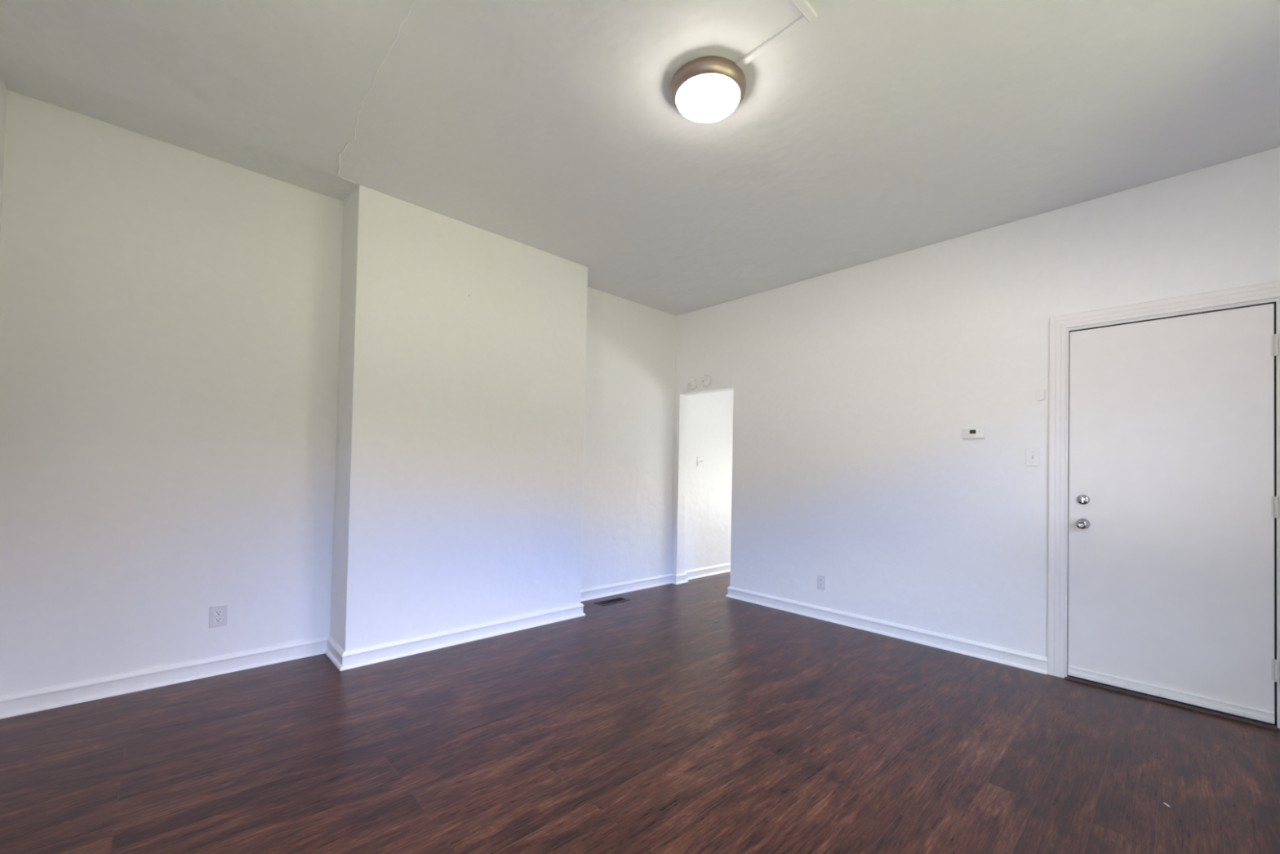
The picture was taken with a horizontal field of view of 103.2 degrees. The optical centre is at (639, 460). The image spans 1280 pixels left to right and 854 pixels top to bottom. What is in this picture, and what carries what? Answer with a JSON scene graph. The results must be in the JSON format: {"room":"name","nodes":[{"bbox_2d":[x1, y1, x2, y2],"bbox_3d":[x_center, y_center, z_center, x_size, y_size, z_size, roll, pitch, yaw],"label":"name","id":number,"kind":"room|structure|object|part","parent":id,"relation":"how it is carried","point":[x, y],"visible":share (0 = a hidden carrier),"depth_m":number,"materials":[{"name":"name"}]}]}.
{"room":"empty living room","nodes":[
{"label":"empty living room","id":0,"kind":"room"},
{"bbox_2d":[0,75,7,242],"bbox_3d":[-1.467,-0.268,0.657,0.130,2.842,4.300,2,-1,-43],"label":"wall","id":1,"kind":"structure","parent":0,"point":[3,89],"depth_m":2.26,"materials":[{"name":"white paint"}]},
{"bbox_2d":[0,89,733,695],"bbox_3d":[-0.363,-0.178,4.731,7.318,2.852,0.130,2,-1,-43],"label":"wall","id":2,"kind":"structure","parent":0,"point":[170,314],"depth_m":2.70,"materials":[{"name":"white paint"}]},
{"bbox_2d":[208,604,227,627],"bbox_3d":[-2.325,0.858,2.797,0.076,0.116,0.008,2,-1,-43],"label":"power outlet","id":3,"kind":"object","parent":2,"relation":"attached to","point":[218,614],"visible":1,"depth_m":2.79,"materials":[{"name":"white plastic"}]},
{"bbox_2d":[213,617,222,622],"bbox_3d":[-2.324,0.878,2.795,0.034,0.027,0.002,2,-1,-43],"label":"receptacle","id":4,"kind":"object","parent":3,"relation":"attached to","point":[216,620],"depth_m":2.79,"materials":[{"name":"white plastic"}]},
{"bbox_2d":[214,609,222,615],"bbox_3d":[-2.323,0.839,2.796,0.034,0.027,0.002,2,-1,-43],"label":"receptacle","id":5,"kind":"object","parent":3,"relation":"attached to","point":[217,612],"depth_m":2.80,"materials":[{"name":"white plastic"}]},
{"bbox_2d":[0,573,671,719],"bbox_3d":[-1.161,1.165,3.628,4.458,0.095,0.389,2,-1,-43],"label":"baseboard","id":6,"kind":"structure","parent":2,"relation":"attached to","point":[60,695],"depth_m":2.93,"materials":[{"name":"white wood"}]},
{"bbox_2d":[671,573,688,584],"bbox_3d":[0.410,1.227,5.305,0.186,0.095,0.094,2,-1,-43],"label":"baseboard","id":7,"kind":"structure","parent":2,"relation":"in","point":[681,578],"depth_m":5.26,"materials":[{"name":"white wood"}]},
{"bbox_2d":[697,456,704,466],"bbox_3d":[0.676,0.013,5.606,0.116,0.114,0.018,2,-1,-43],"label":"light switch","id":8,"kind":"object","parent":2,"relation":"attached to","point":[700,460],"visible":1,"depth_m":5.61,"materials":[{"name":"white paint"}]},
{"bbox_2d":[684,562,730,580],"bbox_3d":[1.334,1.262,6.218,2.470,0.095,0.028,2,-1,-43],"label":"baseboard","id":9,"kind":"structure","parent":2,"relation":"attached to","point":[726,567],"depth_m":5.68,"materials":[{"name":"white wood"}]},
{"bbox_2d":[329,185,587,651],"bbox_3d":[-1.177,-0.187,3.630,1.670,2.797,0.361,2,-1,-43],"label":"wall","id":10,"kind":"structure","parent":0,"point":[459,476],"depth_m":3.32,"materials":[{"name":"white paint"}]},
{"bbox_2d":[0,0,1279,315],"bbox_3d":[1.182,-1.603,3.141,7.318,0.126,4.560,2,-1,-43],"label":"ceiling","id":11,"kind":"structure","parent":0,"point":[874,130],"depth_m":2.27,"materials":[{"name":"paint"}]},
{"bbox_2d":[670,56,746,122],"bbox_3d":[0.286,-1.530,2.136,0.316,0.102,0.316,2,-1,-43],"label":"ceiling light","id":12,"kind":"object","parent":11,"relation":"attached to","point":[706,89],"visible":1,"depth_m":2.06,"materials":[{"name":"white glass"}]},
{"bbox_2d":[735,0,817,68],"bbox_3d":[0.070,-1.590,1.501,1.214,0.016,0.339,2,-1,-43],"label":"cable raceway","id":13,"kind":"object","parent":11,"relation":"attached to","point":[809,13],"visible":1,"depth_m":1.86,"materials":[{"name":"paint"}]},
{"bbox_2d":[0,571,1279,853],"bbox_3d":[1.122,1.300,3.090,7.318,0.100,4.560,2,-1,-43],"label":"floor","id":14,"kind":"structure","parent":0,"point":[690,717],"depth_m":2.08,"materials":[{"name":"laminate"}]},
{"bbox_2d":[594,596,630,605],"bbox_3d":[-0.246,1.270,4.489,0.316,0.054,0.130,2,-1,-43],"label":"floor vent","id":15,"kind":"object","parent":14,"relation":"in","point":[620,599],"visible":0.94,"depth_m":4.49,"materials":[{"name":"brown metal"}]},
{"bbox_2d":[671,146,1279,657],"bbox_3d":[1.876,-0.121,3.796,0.130,2.797,4.300,2,-1,-43],"label":"wall","id":16,"kind":"structure","parent":0,"point":[856,388],"depth_m":3.52,"materials":[{"name":"white paint"}]},
{"bbox_2d":[687,378,697,390],"bbox_3d":[0.525,-0.770,5.135,0.042,0.108,0.108,2,-1,-43],"label":"smoke detector","id":17,"kind":"object","parent":16,"relation":"attached to","point":[692,384],"visible":1,"depth_m":5.11,"materials":[{"name":"white plastic"}]},
{"bbox_2d":[701,374,711,386],"bbox_3d":[0.649,-0.787,5.004,0.042,0.116,0.116,2,-1,-43],"label":"smoke detector","id":18,"kind":"object","parent":16,"relation":"attached to","point":[706,380],"visible":1,"depth_m":4.98,"materials":[{"name":"white plastic"}]},
{"bbox_2d":[817,574,825,590],"bbox_3d":[1.462,0.982,4.093,0.008,0.114,0.070,2,-1,-43],"label":"power outlet","id":19,"kind":"object","parent":16,"relation":"attached to","point":[820,579],"visible":1,"depth_m":4.09,"materials":[{"name":"white plastic"}]},
{"bbox_2d":[725,586,1047,674],"bbox_3d":[1.671,1.229,3.941,0.158,0.095,2.371,2,-1,-43],"label":"baseboard","id":20,"kind":"structure","parent":16,"relation":"attached to","point":[1018,659],"depth_m":3.61,"materials":[{"name":"white wood"}]},
{"bbox_2d":[962,426,985,439],"bbox_3d":[2.196,-0.179,3.341,0.029,0.080,0.128,2,-1,-43],"label":"thermostat","id":21,"kind":"object","parent":16,"relation":"attached to","point":[975,433],"visible":1,"depth_m":3.33,"materials":[{"name":"white plastic"}]},
{"bbox_3d":[2.186,-0.189,3.333,0.002,0.033,0.046,2,-1,-43],"label":"screen frame","id":22,"kind":"part","parent":21,"relation":"part of","materials":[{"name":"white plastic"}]},
{"bbox_2d":[1026,447,1039,466],"bbox_3d":[2.410,-0.021,3.115,0.018,0.114,0.068,2,-1,-43],"label":"light switch","id":23,"kind":"object","parent":16,"relation":"attached to","point":[1033,455],"visible":1,"depth_m":3.11,"materials":[{"name":"white plastic"}]},
{"bbox_2d":[1036,389,1044,400],"bbox_3d":[2.443,-0.398,3.093,0.020,0.069,0.041,2,-1,-43],"label":"wall sensor","id":24,"kind":"object","parent":16,"relation":"attached to","point":[1040,393],"visible":1,"depth_m":3.09,"materials":[{"name":"white plastic"}]},
{"bbox_2d":[1047,280,1279,728],"bbox_3d":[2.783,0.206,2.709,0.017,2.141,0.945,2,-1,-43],"label":"trim","id":25,"kind":"structure","parent":16,"relation":"attached to","point":[1059,325],"depth_m":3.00,"materials":[{"name":"white paint"}]},
{"bbox_2d":[1064,675,1279,729],"bbox_3d":[2.811,1.258,2.737,0.142,0.040,0.787,2,-1,-43],"label":"threshold","id":26,"kind":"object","parent":16,"relation":"attached to","point":[1068,677],"depth_m":2.65,"materials":[{"name":"wood"}]},
{"bbox_2d":[1067,303,1279,724],"bbox_3d":[2.785,0.247,2.703,0.113,2.020,0.774,2,-1,-43],"label":"door","id":27,"kind":"structure","parent":16,"relation":"in","point":[1173,505],"depth_m":2.67,"materials":[{"name":"white paint"}]},
{"bbox_3d":[2.541,0.366,2.916,0.055,0.055,0.055,2,-1,-43],"label":"knob","id":28,"kind":"part","parent":27,"relation":"part of","materials":[{"name":"silver metal"}]}
]}

